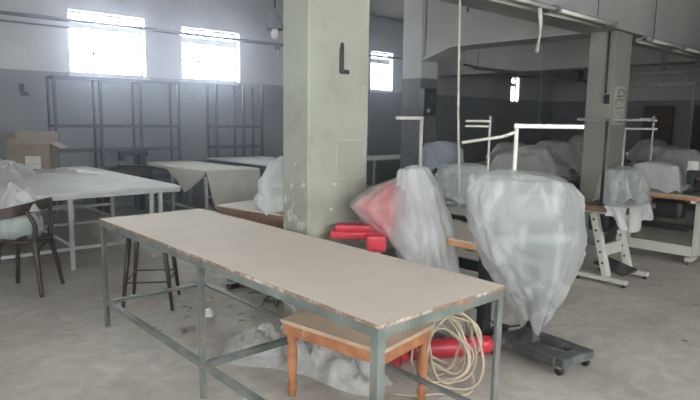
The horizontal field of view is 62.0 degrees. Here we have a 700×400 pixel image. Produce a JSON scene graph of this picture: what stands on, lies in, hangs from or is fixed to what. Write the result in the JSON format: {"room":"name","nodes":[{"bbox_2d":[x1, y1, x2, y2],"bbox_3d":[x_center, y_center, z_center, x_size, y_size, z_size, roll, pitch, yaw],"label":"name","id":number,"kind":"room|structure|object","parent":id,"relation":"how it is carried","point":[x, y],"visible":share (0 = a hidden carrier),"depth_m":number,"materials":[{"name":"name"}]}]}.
{"room":"textile factory","nodes":[
{"label":"textile factory","id":0,"kind":"room"},
{"bbox_2d":[0,0,553,213],"bbox_3d":[-1.293,-2.067,11.881,21.100,3.800,0.250,-6,11,-42],"label":"wall","id":1,"kind":"structure","parent":0,"point":[29,53],"depth_m":10.40,"materials":[{"name":"paint"}]},
{"bbox_2d":[18,84,28,95],"bbox_3d":[-4.793,-1.617,8.550,0.130,0.170,0.060,-6,11,-42],"label":"wall switch","id":2,"kind":"object","parent":1,"relation":"attached to","point":[20,86],"visible":1,"depth_m":8.52,"materials":[{"name":"black plastic"}]},
{"bbox_2d":[0,19,70,28],"bbox_3d":[-5.281,-2.514,7.970,2.750,0.032,0.032,-6,11,-42],"label":"conduit","id":3,"kind":"object","parent":1,"relation":"attached to","point":[2,20],"visible":1,"depth_m":8.55,"materials":[{"name":"grey metal"}]},
{"bbox_2d":[67,10,149,79],"bbox_3d":[-3.899,-2.464,9.366,1.290,1.000,0.230,-6,11,-42],"label":"window","id":4,"kind":"structure","parent":1,"relation":"in","point":[92,28],"depth_m":9.41,"materials":[{"name":"paint"}]},
{"bbox_2d":[0,10,402,59],"bbox_3d":[-1.174,-3.070,11.626,20.400,0.056,0.056,-6,11,-42],"label":"conduit","id":5,"kind":"object","parent":1,"relation":"attached to","point":[1,11],"visible":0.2,"depth_m":9.57,"materials":[{"name":"grey metal"}]},
{"bbox_2d":[180,28,243,84],"bbox_3d":[-2.539,-2.593,10.584,1.250,0.940,0.230,-6,11,-42],"label":"window","id":6,"kind":"structure","parent":1,"relation":"in","point":[217,43],"depth_m":10.64,"materials":[{"name":"paint"}]},
{"bbox_2d":[275,42,279,56],"bbox_3d":[-1.404,-2.933,11.373,0.090,0.290,0.095,-6,11,-42],"label":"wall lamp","id":7,"kind":"object","parent":1,"relation":"attached to","point":[277,44],"visible":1,"depth_m":11.35,"materials":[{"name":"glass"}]},
{"bbox_2d":[369,52,394,92],"bbox_3d":[0.697,-2.946,13.477,0.800,0.920,0.230,-6,11,-42],"label":"window","id":8,"kind":"structure","parent":1,"relation":"in","point":[377,61],"depth_m":13.55,"materials":[{"name":"paint"}]},
{"bbox_2d":[510,78,520,103],"bbox_3d":[4.811,-3.221,17.182,0.500,0.750,0.230,-6,11,-42],"label":"window","id":9,"kind":"structure","parent":1,"relation":"in","point":[514,81],"depth_m":17.31,"materials":[{"name":"glass"}]},
{"bbox_2d":[283,0,369,316],"bbox_3d":[-0.160,-0.972,4.087,0.550,3.800,0.292,-6,11,-42],"label":"pillar","id":10,"kind":"structure","parent":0,"point":[325,110],"depth_m":4.00,"materials":[{"name":"paint"}]},
{"bbox_2d":[339,43,349,73],"bbox_3d":[-0.037,-0.968,3.985,0.066,0.207,0.039,-6,11,-42],"label":"wall bracket","id":11,"kind":"object","parent":10,"relation":"attached to","point":[341,50],"visible":1,"depth_m":3.97,"materials":[{"name":"metal"}]},
{"bbox_2d":[0,171,699,399],"bbox_3d":[3.212,0.630,7.172,21.100,0.120,13.800,-6,11,-42],"label":"floor","id":12,"kind":"structure","parent":0,"point":[57,345],"depth_m":4.15,"materials":[{"name":"concrete"}]},
{"bbox_2d":[0,197,64,296],"bbox_3d":[-2.765,0.392,4.942,0.442,0.797,0.534,1,8,-2],"label":"bentwood chair","id":13,"kind":"object","parent":12,"relation":"on","point":[23,209],"visible":0.91,"depth_m":4.84,"materials":[{"name":"brown wood"}]},
{"bbox_2d":[0,212,43,239],"bbox_3d":[-2.806,0.221,4.925,0.369,0.310,0.374,-6,11,-42],"label":"plastic bag","id":14,"kind":"object","parent":13,"relation":"on","point":[14,228],"visible":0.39,"depth_m":4.78,"materials":[{"name":"white plastic"}]},
{"bbox_2d":[0,182,41,211],"bbox_3d":[-2.846,-0.043,4.950,0.555,0.236,0.398,3,8,15],"label":"plastic bundle","id":15,"kind":"object","parent":14,"relation":"on","point":[14,195],"visible":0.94,"depth_m":4.84,"materials":[{"name":"white plastic"}]},
{"bbox_2d":[0,166,180,269],"bbox_3d":[-3.589,0.124,6.890,1.920,0.761,3.100,-6,11,-42],"label":"table","id":16,"kind":"object","parent":12,"relation":"on","point":[69,187],"visible":0.64,"depth_m":6.22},
{"bbox_2d":[0,159,37,180],"bbox_3d":[-4.016,-0.363,6.731,0.831,0.225,0.616,-6,11,-42],"label":"plastic bundle","id":17,"kind":"object","parent":16,"relation":"on","point":[9,170],"visible":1,"depth_m":6.71,"materials":[{"name":"white plastic"}]},
{"bbox_2d":[3,131,68,170],"bbox_3d":[-4.244,-0.673,7.922,0.706,0.515,0.365,0,8,-9],"label":"cardboard box","id":18,"kind":"object","parent":16,"relation":"on","point":[36,150],"visible":0.91,"depth_m":7.78,"materials":[{"name":"cardboard"}]},
{"bbox_2d":[35,168,102,173],"bbox_3d":[-3.642,-0.393,7.588,1.075,0.059,0.424,2,8,11],"label":"plastic sheet","id":19,"kind":"object","parent":16,"relation":"on","point":[56,170],"visible":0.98,"depth_m":7.47,"materials":[{"name":"white plastic"}]},
{"bbox_2d":[46,75,182,216],"bbox_3d":[-3.691,-0.876,9.320,1.960,2.072,0.346,-6,11,-42],"label":"rack","id":20,"kind":"object","parent":12,"relation":"on","point":[55,125],"visible":0.7,"depth_m":9.18,"materials":[{"name":"grey metal"}]},
{"bbox_2d":[95,166,153,216],"bbox_3d":[-3.496,-0.153,9.069,0.750,0.715,0.420,-6,11,-42],"label":"side table","id":21,"kind":"object","parent":12,"relation":"on","point":[134,171],"visible":0.52,"depth_m":8.97,"materials":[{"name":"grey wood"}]},
{"bbox_2d":[116,149,147,167],"bbox_3d":[-3.383,-0.654,9.071,0.162,0.278,0.464,8,11,42],"label":"sewing machine","id":22,"kind":"object","parent":21,"relation":"on","point":[141,155],"visible":1,"depth_m":9.06,"materials":[{"name":"metal"}]},
{"bbox_2d":[121,236,180,310],"bbox_3d":[-1.601,0.532,4.693,0.395,0.616,0.436,0,8,-9],"label":"wooden stool","id":23,"kind":"object","parent":12,"relation":"on","point":[167,269],"visible":0.56,"depth_m":4.53,"materials":[{"name":"brown wood"}]},
{"bbox_2d":[144,160,232,211],"bbox_3d":[-2.358,-0.156,9.016,0.860,0.768,2.140,-6,11,-42],"label":"cloth table","id":24,"kind":"object","parent":12,"relation":"on","point":[205,195],"visible":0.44,"depth_m":8.78,"materials":[{"name":"grey laminate"}]},
{"bbox_2d":[146,160,230,191],"bbox_3d":[-2.325,-0.356,8.887,0.825,0.349,1.951,-6,11,-42],"label":"draped cloth","id":25,"kind":"object","parent":24,"relation":"on","point":[186,178],"visible":0.93,"depth_m":8.54,"materials":[{"name":"beige fabric"}]},
{"bbox_2d":[188,166,259,208],"bbox_3d":[-1.779,-0.191,8.364,0.870,0.525,0.576,-6,11,-42],"label":"draped cloth","id":26,"kind":"object","parent":24,"relation":"on","point":[232,184],"visible":0.91,"depth_m":8.17,"materials":[{"name":"beige fabric"}]},
{"bbox_2d":[205,308,214,316],"bbox_3d":[-1.093,0.849,4.429,0.130,0.064,0.110,-6,11,-42],"label":"crumpled paper","id":27,"kind":"object","parent":12,"relation":"on","point":[208,312],"visible":0.8,"depth_m":4.42,"materials":[{"name":"white paper"}]},
{"bbox_2d":[206,84,263,172],"bbox_3d":[-2.097,-1.049,10.745,0.990,2.070,0.346,-6,11,-42],"label":"rack","id":28,"kind":"object","parent":12,"relation":"on","point":[243,126],"visible":0.66,"depth_m":10.63,"materials":[{"name":"grey metal"}]},
{"bbox_2d":[206,156,277,203],"bbox_3d":[-1.456,-0.278,9.874,1.150,0.800,1.860,-6,11,-42],"label":"table","id":29,"kind":"object","parent":12,"relation":"on","point":[261,162],"visible":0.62,"depth_m":9.79,"materials":[{"name":"metal"}]},
{"bbox_2d":[216,200,283,289],"bbox_3d":[-0.581,0.434,5.008,1.080,0.740,0.520,7,10,36],"label":"table","id":30,"kind":"object","parent":12,"relation":"on","point":[247,210],"visible":0.19,"depth_m":4.88,"materials":[{"name":"beige laminate"}]},
{"bbox_2d":[254,156,283,214],"bbox_3d":[-0.584,-0.130,4.844,0.393,0.508,0.372,3,8,12],"label":"sack","id":31,"kind":"object","parent":30,"relation":"on","point":[269,198],"visible":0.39,"depth_m":4.74,"materials":[{"name":"white plastic"}]},
{"bbox_2d":[99,208,505,399],"bbox_3d":[-0.543,0.641,3.380,0.793,0.787,2.787,-6,11,-42],"label":"work table","id":32,"kind":"object","parent":12,"relation":"on","point":[377,296],"visible":1,"depth_m":2.87,"materials":[{"name":"beige wood"}]},
{"bbox_2d":[216,322,393,395],"bbox_3d":[-0.273,0.874,3.667,1.252,0.247,0.616,5,9,25],"label":"plastic sheet","id":33,"kind":"object","parent":12,"relation":"on","point":[340,371],"visible":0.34,"depth_m":3.45,"materials":[{"name":"plastic"}]},
{"bbox_2d":[281,310,434,399],"bbox_3d":[0.035,0.862,3.129,0.670,0.436,0.480,7,10,38],"label":"wooden table","id":34,"kind":"object","parent":12,"relation":"on","point":[305,325],"visible":0.58,"depth_m":2.99,"materials":[{"name":"orange wood"}]},
{"bbox_2d":[330,182,396,257],"bbox_3d":[0.191,0.416,4.030,0.570,1.077,0.554,-6,11,-42],"label":"machine","id":35,"kind":"object","parent":12,"relation":"on","point":[383,201],"visible":0.5,"depth_m":3.94,"materials":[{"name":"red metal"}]},
{"bbox_2d":[353,184,419,259],"bbox_3d":[0.314,0.119,3.979,0.629,0.606,0.425,2,8,8],"label":"cover","id":36,"kind":"object","parent":35,"relation":"on","point":[373,213],"visible":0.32,"depth_m":3.83,"materials":[{"name":"plastic"}]},
{"bbox_2d":[393,165,459,272],"bbox_3d":[0.521,0.223,3.940,0.464,0.921,0.296,1,8,0],"label":"drape","id":37,"kind":"object","parent":35,"relation":"hanging from","point":[423,223],"visible":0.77,"depth_m":3.82,"materials":[{"name":"white plastic"}]},
{"bbox_2d":[367,154,399,193],"bbox_3d":[0.356,-0.426,11.216,2.900,0.780,0.800,-6,11,-42],"label":"table","id":38,"kind":"object","parent":12,"relation":"on","point":[374,159],"visible":0.09,"depth_m":10.90,"materials":[{"name":"grey metal"}]},
{"bbox_2d":[388,352,409,366],"bbox_3d":[0.291,0.923,3.682,0.234,0.162,0.219,-6,11,-42],"label":"bag","id":39,"kind":"object","parent":12,"relation":"on","point":[397,362],"visible":0.08,"depth_m":3.59,"materials":[{"name":"plastic"}]},
{"bbox_2d":[367,221,508,335],"bbox_3d":[0.676,0.558,4.280,0.560,0.730,1.020,-6,11,-42],"label":"table","id":40,"kind":"object","parent":12,"relation":"on","point":[463,238],"visible":0.13,"depth_m":3.96,"materials":[{"name":"beige laminate"}]},
{"bbox_2d":[431,332,445,338],"bbox_3d":[0.482,0.398,3.957,0.300,1.140,0.240,-6,11,-42],"label":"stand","id":41,"kind":"object","parent":12,"relation":"on","point":[436,335],"visible":0.04,"depth_m":4.03,"materials":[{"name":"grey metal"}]},
{"bbox_2d":[393,311,484,396],"bbox_3d":[0.497,0.846,3.287,0.542,0.448,0.259,0,8,-6],"label":"coil","id":42,"kind":"object","parent":12,"relation":"on","point":[442,381],"visible":0.66,"depth_m":3.26,"materials":[{"name":"beige plastic"}]},
{"bbox_2d":[431,171,475,222],"bbox_3d":[1.364,-0.035,8.586,0.950,0.745,0.550,1,8,0],"label":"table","id":43,"kind":"object","parent":12,"relation":"on","point":[470,173],"visible":0.07,"depth_m":8.50,"materials":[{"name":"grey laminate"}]},
{"bbox_2d":[422,141,464,173],"bbox_3d":[1.358,-0.602,8.481,0.632,0.518,0.466,1,8,-1],"label":"cloth bundle","id":44,"kind":"object","parent":43,"relation":"on","point":[434,154],"visible":0.75,"depth_m":8.32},
{"bbox_2d":[409,335,501,359],"bbox_3d":[0.711,0.943,3.753,0.701,0.124,0.124,-1,8,-14],"label":"cylinder","id":45,"kind":"object","parent":12,"relation":"on","point":[440,347],"visible":0.41,"depth_m":3.69,"materials":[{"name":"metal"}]},
{"bbox_2d":[447,205,515,301],"bbox_3d":[0.864,0.415,5.301,0.620,0.740,1.360,-6,11,-42],"label":"table","id":46,"kind":"object","parent":12,"relation":"on","point":[459,213],"visible":0.06,"depth_m":4.99,"materials":[{"name":"grey laminate"}]},
{"bbox_2d":[396,116,423,165],"bbox_3d":[0.590,-0.420,5.710,0.300,0.791,0.100,1,8,0],"label":"stand","id":47,"kind":"object","parent":46,"relation":"on","point":[397,117],"visible":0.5,"depth_m":5.66,"materials":[{"name":"white metal"}]},
{"bbox_2d":[441,175,473,204],"bbox_3d":[1.042,-0.103,5.342,0.464,0.278,0.162,1,8,0],"label":"sewing machine","id":48,"kind":"object","parent":46,"relation":"on","point":[464,179],"visible":0.08,"depth_m":5.28,"materials":[{"name":"metal"}]},
{"bbox_2d":[435,163,489,203],"bbox_3d":[1.013,-0.122,5.316,0.606,0.432,0.373,0,8,-8],"label":"plastic cover","id":49,"kind":"object","parent":48,"relation":"on","point":[444,174],"visible":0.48,"depth_m":5.22,"materials":[{"name":"white plastic"}]},
{"bbox_2d":[457,0,460,206],"bbox_3d":[0.950,-0.845,5.048,0.092,1.824,0.022,0,8,-3],"label":"pole","id":50,"kind":"object","parent":46,"relation":"on","point":[459,1],"visible":1,"depth_m":5.04,"materials":[{"name":"white metal"}]},
{"bbox_2d":[465,116,491,171],"bbox_3d":[1.153,-0.348,5.219,0.270,0.800,0.100,1,8,0],"label":"stand","id":51,"kind":"object","parent":46,"relation":"on","point":[490,117],"visible":0.7,"depth_m":5.17,"materials":[{"name":"white metal"}]},
{"bbox_2d":[478,161,491,165],"bbox_3d":[2.913,-0.305,10.704,0.550,0.745,1.000,-6,11,-42],"label":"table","id":52,"kind":"object","parent":12,"relation":"on","point":[490,162],"visible":0.07,"depth_m":10.75,"materials":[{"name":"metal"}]},
{"bbox_2d":[485,142,525,161],"bbox_3d":[2.924,-0.834,10.618,0.583,0.443,1.020,-6,11,-42],"label":"cover","id":53,"kind":"object","parent":52,"relation":"on","point":[503,146],"visible":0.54,"depth_m":10.56,"materials":[{"name":"white plastic"}]},
{"bbox_2d":[493,179,551,249],"bbox_3d":[2.059,0.157,7.275,0.550,0.745,1.000,-6,11,-42],"label":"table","id":54,"kind":"object","parent":12,"relation":"on","point":[529,186],"visible":0.1,"depth_m":6.99,"materials":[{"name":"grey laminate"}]},
{"bbox_2d":[489,151,551,186],"bbox_3d":[2.048,-0.376,7.211,0.583,0.443,1.020,-4,9,-33],"label":"cover","id":55,"kind":"object","parent":54,"relation":"on","point":[529,163],"visible":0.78,"depth_m":7.00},
{"bbox_2d":[462,123,593,375],"bbox_3d":[1.096,0.284,3.568,0.668,1.490,0.568,-4,9,-33],"label":"machine","id":56,"kind":"object","parent":12,"relation":"on","point":[524,340],"visible":0.73,"depth_m":3.56,"materials":[{"name":"grey metal"}]},
{"bbox_2d":[466,169,586,335],"bbox_3d":[1.061,0.326,3.605,0.712,1.029,0.449,0,8,-4],"label":"cover","id":57,"kind":"object","parent":56,"relation":"on","point":[485,197],"visible":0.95,"depth_m":3.45,"materials":[{"name":"plastic"}]},
{"bbox_2d":[504,178,577,231],"bbox_3d":[2.527,0.050,8.093,0.550,0.745,1.000,-6,11,-42],"label":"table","id":58,"kind":"object","parent":12,"relation":"on","point":[570,180],"visible":0.08,"depth_m":7.80,"materials":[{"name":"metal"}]},
{"bbox_2d":[518,145,570,179],"bbox_3d":[2.528,-0.516,8.034,0.608,0.483,0.969,-6,11,-42],"label":"cover","id":59,"kind":"object","parent":58,"relation":"on","point":[547,156],"visible":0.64,"depth_m":7.76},
{"bbox_2d":[562,172,580,220],"bbox_3d":[3.065,-0.054,8.908,0.550,0.745,1.000,-6,11,-42],"label":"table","id":60,"kind":"object","parent":12,"relation":"on","point":[574,175],"visible":0.13,"depth_m":8.57,"materials":[{"name":"metal"}]},
{"bbox_2d":[536,140,581,173],"bbox_3d":[3.077,-0.633,8.820,1.000,0.542,0.625,7,10,39],"label":"cover","id":61,"kind":"object","parent":60,"relation":"on","point":[566,151],"visible":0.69,"depth_m":8.59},
{"bbox_2d":[574,199,655,287],"bbox_3d":[2.530,0.401,5.618,0.700,0.740,0.500,-6,11,-42],"label":"table","id":62,"kind":"object","parent":12,"relation":"on","point":[599,223],"visible":0.7,"depth_m":5.54,"materials":[{"name":"white metal"}]},
{"bbox_2d":[576,118,656,205],"bbox_3d":[2.428,-0.347,5.375,0.730,0.802,0.100,1,8,0],"label":"stand","id":63,"kind":"object","parent":62,"relation":"on","point":[606,120],"visible":0.98,"depth_m":5.33,"materials":[{"name":"grey metal"}]},
{"bbox_2d":[606,170,640,202],"bbox_3d":[2.617,-0.127,5.603,0.515,0.309,0.180,-6,11,-42],"label":"sewing machine","id":64,"kind":"object","parent":62,"relation":"on","point":[633,178],"visible":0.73,"depth_m":5.60,"materials":[{"name":"metal"}]},
{"bbox_2d":[593,165,651,204],"bbox_3d":[2.649,-0.133,5.616,0.636,0.396,0.434,-6,11,-42],"label":"plastic cover","id":65,"kind":"object","parent":64,"relation":"on","point":[643,187],"visible":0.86,"depth_m":5.48,"materials":[{"name":"plastic"}]},
{"bbox_2d":[604,200,653,232],"bbox_3d":[2.559,0.151,5.356,0.550,0.240,0.258,-6,11,-42],"label":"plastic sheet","id":66,"kind":"object","parent":62,"relation":"on","point":[640,211],"visible":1,"depth_m":5.24,"materials":[{"name":"white plastic"}]},
{"bbox_2d":[624,158,644,169],"bbox_3d":[6.364,-0.488,12.391,0.550,0.745,1.000,-6,11,-42],"label":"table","id":67,"kind":"object","parent":12,"relation":"on","point":[625,159],"visible":0.06,"depth_m":12.45,"materials":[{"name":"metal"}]},
{"bbox_2d":[626,139,667,158],"bbox_3d":[6.368,-1.055,12.332,0.608,0.483,0.969,-4,9,-33],"label":"cover","id":68,"kind":"object","parent":67,"relation":"on","point":[642,144],"visible":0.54,"depth_m":12.33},
{"bbox_2d":[616,189,699,264],"bbox_3d":[3.668,0.288,6.514,0.560,0.749,1.300,-6,11,-42],"label":"table","id":69,"kind":"object","parent":12,"relation":"on","point":[665,208],"visible":0.66,"depth_m":6.41,"materials":[{"name":"white metal"}]},
{"bbox_2d":[621,128,656,171],"bbox_3d":[3.273,-0.472,6.660,0.410,0.702,0.100,1,8,0],"label":"stand","id":70,"kind":"object","parent":69,"relation":"on","point":[625,129],"visible":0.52,"depth_m":6.61,"materials":[{"name":"white metal"}]},
{"bbox_2d":[639,116,654,161],"bbox_3d":[3.441,-0.555,6.779,0.220,0.840,0.100,1,8,0],"label":"stand","id":71,"kind":"object","parent":69,"relation":"on","point":[653,123],"visible":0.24,"depth_m":6.75,"materials":[{"name":"white metal"}]},
{"bbox_2d":[631,161,688,192],"bbox_3d":[3.480,-0.250,6.617,0.408,0.372,0.598,-6,11,-42],"label":"plastic cover","id":72,"kind":"object","parent":69,"relation":"on","point":[667,177],"visible":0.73,"depth_m":6.45,"materials":[{"name":"white plastic"}]},
{"bbox_2d":[641,220,693,231],"bbox_3d":[3.567,0.286,6.627,0.340,0.030,0.600,-6,11,-42],"label":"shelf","id":73,"kind":"object","parent":69,"relation":"attached to","point":[656,224],"depth_m":6.53,"materials":[{"name":"metal"}]},
{"bbox_2d":[683,160,699,195],"bbox_3d":[3.815,-0.224,6.168,0.162,0.362,0.464,-6,11,-42],"label":"sewing machine","id":74,"kind":"object","parent":69,"relation":"on","point":[693,166],"visible":1,"depth_m":6.25,"materials":[{"name":"metal"}]},
{"bbox_2d":[648,178,699,217],"bbox_3d":[4.976,-0.023,8.883,0.550,0.745,1.000,-6,11,-42],"label":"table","id":75,"kind":"object","parent":12,"relation":"on","point":[689,207],"visible":0.05,"depth_m":8.71,"materials":[{"name":"metal"}]},
{"bbox_2d":[653,149,699,172],"bbox_3d":[5.008,-0.558,8.813,0.613,0.440,0.967,-6,11,-42],"label":"cover","id":76,"kind":"object","parent":75,"relation":"on","point":[677,156],"visible":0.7,"depth_m":8.67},
{"bbox_3d":[5.636,-0.261,10.673,0.550,0.745,1.000,-6,11,-42],"label":"table","id":77,"kind":"object","parent":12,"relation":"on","visible":0},
{"bbox_2d":[630,144,678,163],"bbox_3d":[5.650,-0.790,10.588,1.020,0.443,0.583,7,10,39],"label":"cover","id":78,"kind":"object","parent":77,"relation":"on","point":[644,155],"visible":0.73,"depth_m":10.52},
{"bbox_3d":[4.611,-0.371,11.356,0.550,0.745,1.000,-6,11,-42],"label":"table","id":79,"kind":"object","parent":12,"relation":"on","visible":0},
{"bbox_2d":[574,140,582,145],"bbox_3d":[4.609,-0.937,11.295,0.969,0.483,0.608,7,10,39],"label":"cover","id":80,"kind":"object","parent":79,"relation":"on","point":[580,142],"visible":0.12,"depth_m":11.25,"materials":[{"name":"grey plastic"}]},
{"bbox_3d":[3.764,-0.204,10.065,0.550,0.745,1.000,-6,11,-42],"label":"table","id":81,"kind":"object","parent":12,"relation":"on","visible":0},
{"bbox_2d":[572,144,582,156],"bbox_3d":[3.796,-0.739,9.992,0.613,0.440,0.967,-4,9,-33],"label":"cover","id":82,"kind":"object","parent":81,"relation":"on","point":[578,148],"visible":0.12,"depth_m":9.72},
{"bbox_3d":[5.279,-0.628,13.286,0.550,0.745,1.000,-6,11,-42],"label":"table","id":83,"kind":"object","parent":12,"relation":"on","visible":0},
{"bbox_2d":[569,135,583,143],"bbox_3d":[5.288,-1.207,13.199,0.625,0.542,1.000,-4,9,-33],"label":"cover","id":84,"kind":"object","parent":83,"relation":"on","point":[575,138],"visible":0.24,"depth_m":13.18,"materials":[{"name":"grey plastic"}]},
{"bbox_2d":[370,0,403,20],"bbox_3d":[3.269,-3.268,6.632,21.100,0.150,13.800,-6,11,-42],"label":"ceiling","id":85,"kind":"structure","parent":0,"point":[389,9],"depth_m":12.25,"materials":[{"name":"paint"}]},
{"bbox_2d":[266,0,282,39],"bbox_3d":[-0.613,-2.156,4.750,0.150,1.650,0.150,-6,11,-42],"label":"pendant lamp","id":86,"kind":"object","parent":85,"relation":"hanging from","point":[274,24],"visible":0.98,"depth_m":4.81,"materials":[{"name":"metal"}]},
{"bbox_2d":[424,0,427,55],"bbox_3d":[1.131,-2.819,8.632,0.038,1.350,0.032,-6,11,-42],"label":"conduit","id":87,"kind":"object","parent":85,"relation":"hanging from","point":[426,6],"visible":1,"depth_m":8.65,"materials":[{"name":"grey metal"}]},
{"bbox_2d":[422,0,590,62],"bbox_3d":[2.151,-2.709,8.094,0.450,1.390,2.580,-6,11,-42],"label":"ceiling beam","id":88,"kind":"structure","parent":85,"relation":"attached to","point":[480,29],"depth_m":8.26,"materials":[{"name":"paint"}]},
{"bbox_2d":[538,43,543,137],"bbox_3d":[3.062,-2.270,9.249,0.022,2.550,0.016,-6,11,-42],"label":"wire","id":89,"kind":"object","parent":85,"relation":"hanging from","point":[543,43],"visible":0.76,"depth_m":9.31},
{"bbox_2d":[489,0,617,27],"bbox_3d":[1.882,-2.396,5.393,2.550,1.278,0.192,-6,11,-42],"label":"fluorescent fixture","id":90,"kind":"object","parent":85,"relation":"hanging from","point":[545,7],"visible":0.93,"depth_m":5.58,"materials":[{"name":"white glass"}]},
{"bbox_2d":[535,7,542,52],"bbox_3d":[1.730,-1.548,5.314,0.090,0.401,0.034,-6,11,-42],"label":"rag","id":91,"kind":"object","parent":90,"relation":"hanging from","point":[540,17],"visible":1,"depth_m":5.30,"materials":[{"name":"white fabric"}]},
{"bbox_2d":[532,0,611,21],"bbox_3d":[1.874,-1.815,5.473,2.550,0.030,0.050,-6,11,-42],"label":"fluorescent light","id":92,"kind":"object","parent":90,"relation":"on","point":[545,10],"depth_m":5.71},
{"bbox_2d":[438,0,699,59],"bbox_3d":[5.383,-2.860,8.946,14.450,1.230,0.460,-6,11,-42],"label":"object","id":93,"kind":"structure","parent":85,"relation":"attached to","point":[677,21],"depth_m":6.89,"materials":[{"name":"paint"}]},
{"bbox_2d":[687,57,696,148],"bbox_3d":[5.377,-1.477,9.164,0.022,1.570,0.016,-6,11,-42],"label":"wire","id":94,"kind":"object","parent":93,"relation":"hanging from","point":[696,57],"visible":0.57,"depth_m":9.15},
{"bbox_2d":[438,38,699,76],"bbox_3d":[4.314,-3.371,12.413,0.450,1.200,6.180,-6,11,-42],"label":"ceiling beam","id":95,"kind":"structure","parent":85,"relation":"attached to","point":[566,55],"depth_m":12.45,"materials":[{"name":"paint"}]},
{"bbox_2d":[463,49,587,82],"bbox_3d":[4.231,-3.132,12.347,5.802,1.197,0.180,-6,11,-42],"label":"cable tray","id":96,"kind":"object","parent":95,"relation":"hanging from","point":[577,75],"visible":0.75,"depth_m":11.95,"materials":[{"name":"metal"}]},
{"bbox_2d":[629,52,699,86],"bbox_3d":[5.546,-2.762,9.803,0.065,1.655,2.800,-6,11,-42],"label":"rail","id":97,"kind":"object","parent":85,"relation":"hanging from","point":[663,83],"visible":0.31,"depth_m":10.02,"materials":[{"name":"grey metal"}]},
{"bbox_2d":[630,52,699,75],"bbox_3d":[5.436,-2.844,9.691,0.065,1.465,2.800,-6,11,-42],"label":"rail","id":98,"kind":"object","parent":85,"relation":"hanging from","point":[660,72],"visible":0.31,"depth_m":9.90,"materials":[{"name":"grey metal"}]},
{"bbox_2d":[636,1,699,56],"bbox_3d":[4.705,-2.674,7.921,3.250,1.338,0.192,-6,11,-42],"label":"fluorescent fixture","id":99,"kind":"object","parent":85,"relation":"hanging from","point":[671,46],"visible":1,"depth_m":7.37,"materials":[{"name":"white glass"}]},
{"bbox_2d":[641,36,699,50],"bbox_3d":[4.696,-2.064,8.005,3.250,0.030,0.050,-6,11,-42],"label":"fluorescent light","id":100,"kind":"object","parent":99,"relation":"on","point":[647,38],"depth_m":7.36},
{"bbox_2d":[400,0,437,170],"bbox_3d":[1.111,-1.679,9.331,0.400,3.800,0.400,-6,11,-42],"label":"pillar","id":101,"kind":"structure","parent":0,"point":[417,73],"depth_m":9.18,"materials":[{"name":"paint"}]},
{"bbox_2d":[418,88,436,115],"bbox_3d":[1.217,-1.522,9.081,0.290,0.420,0.145,-6,11,-42],"label":"box","id":102,"kind":"object","parent":101,"relation":"attached to","point":[427,96],"visible":1,"depth_m":9.01,"materials":[{"name":"metal"}]},
{"bbox_2d":[577,31,632,245],"bbox_3d":[3.158,-1.346,7.142,0.440,3.800,0.320,-6,11,-42],"label":"pillar","id":103,"kind":"structure","parent":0,"point":[621,42],"depth_m":7.05,"materials":[{"name":"grey concrete"}]},
{"bbox_2d":[603,31,610,103],"bbox_3d":[3.050,-1.560,6.875,0.050,0.845,0.059,-6,11,-42],"label":"cable conduit","id":104,"kind":"object","parent":103,"relation":"attached to","point":[606,97],"visible":1,"depth_m":6.88,"materials":[{"name":"metal"}]},
{"bbox_2d":[603,95,609,103],"bbox_3d":[3.048,-1.196,6.922,0.050,0.110,0.050,-6,11,-42],"label":"switch","id":105,"kind":"object","parent":104,"relation":"attached to","point":[606,97],"depth_m":6.90,"materials":[{"name":"black plastic"}]},
{"bbox_2d":[612,86,625,124],"bbox_3d":[3.244,-1.137,7.026,0.300,0.460,0.010,-6,11,-42],"label":"paper notice","id":106,"kind":"object","parent":103,"relation":"attached to","point":[619,91],"visible":0.85,"depth_m":7.02,"materials":[{"name":"white paper"}]},
{"bbox_2d":[550,63,699,171],"bbox_3d":[10.986,-2.156,13.829,0.250,3.800,13.300,-6,11,-42],"label":"wall","id":107,"kind":"structure","parent":0,"point":[569,96],"depth_m":16.62,"materials":[{"name":"paint"}]},
{"bbox_2d":[641,106,674,145],"bbox_3d":[8.587,-1.632,16.351,0.050,2.000,0.800,-6,11,-42],"label":"door","id":108,"kind":"structure","parent":107,"relation":"in","point":[664,115],"depth_m":16.20,"materials":[{"name":"brown wood"}]},
{"bbox_2d":[691,105,699,180],"bbox_3d":[9.457,-1.487,15.396,0.050,2.000,0.800,-6,11,-42],"label":"door","id":109,"kind":"structure","parent":107,"relation":"in","point":[695,140],"depth_m":15.55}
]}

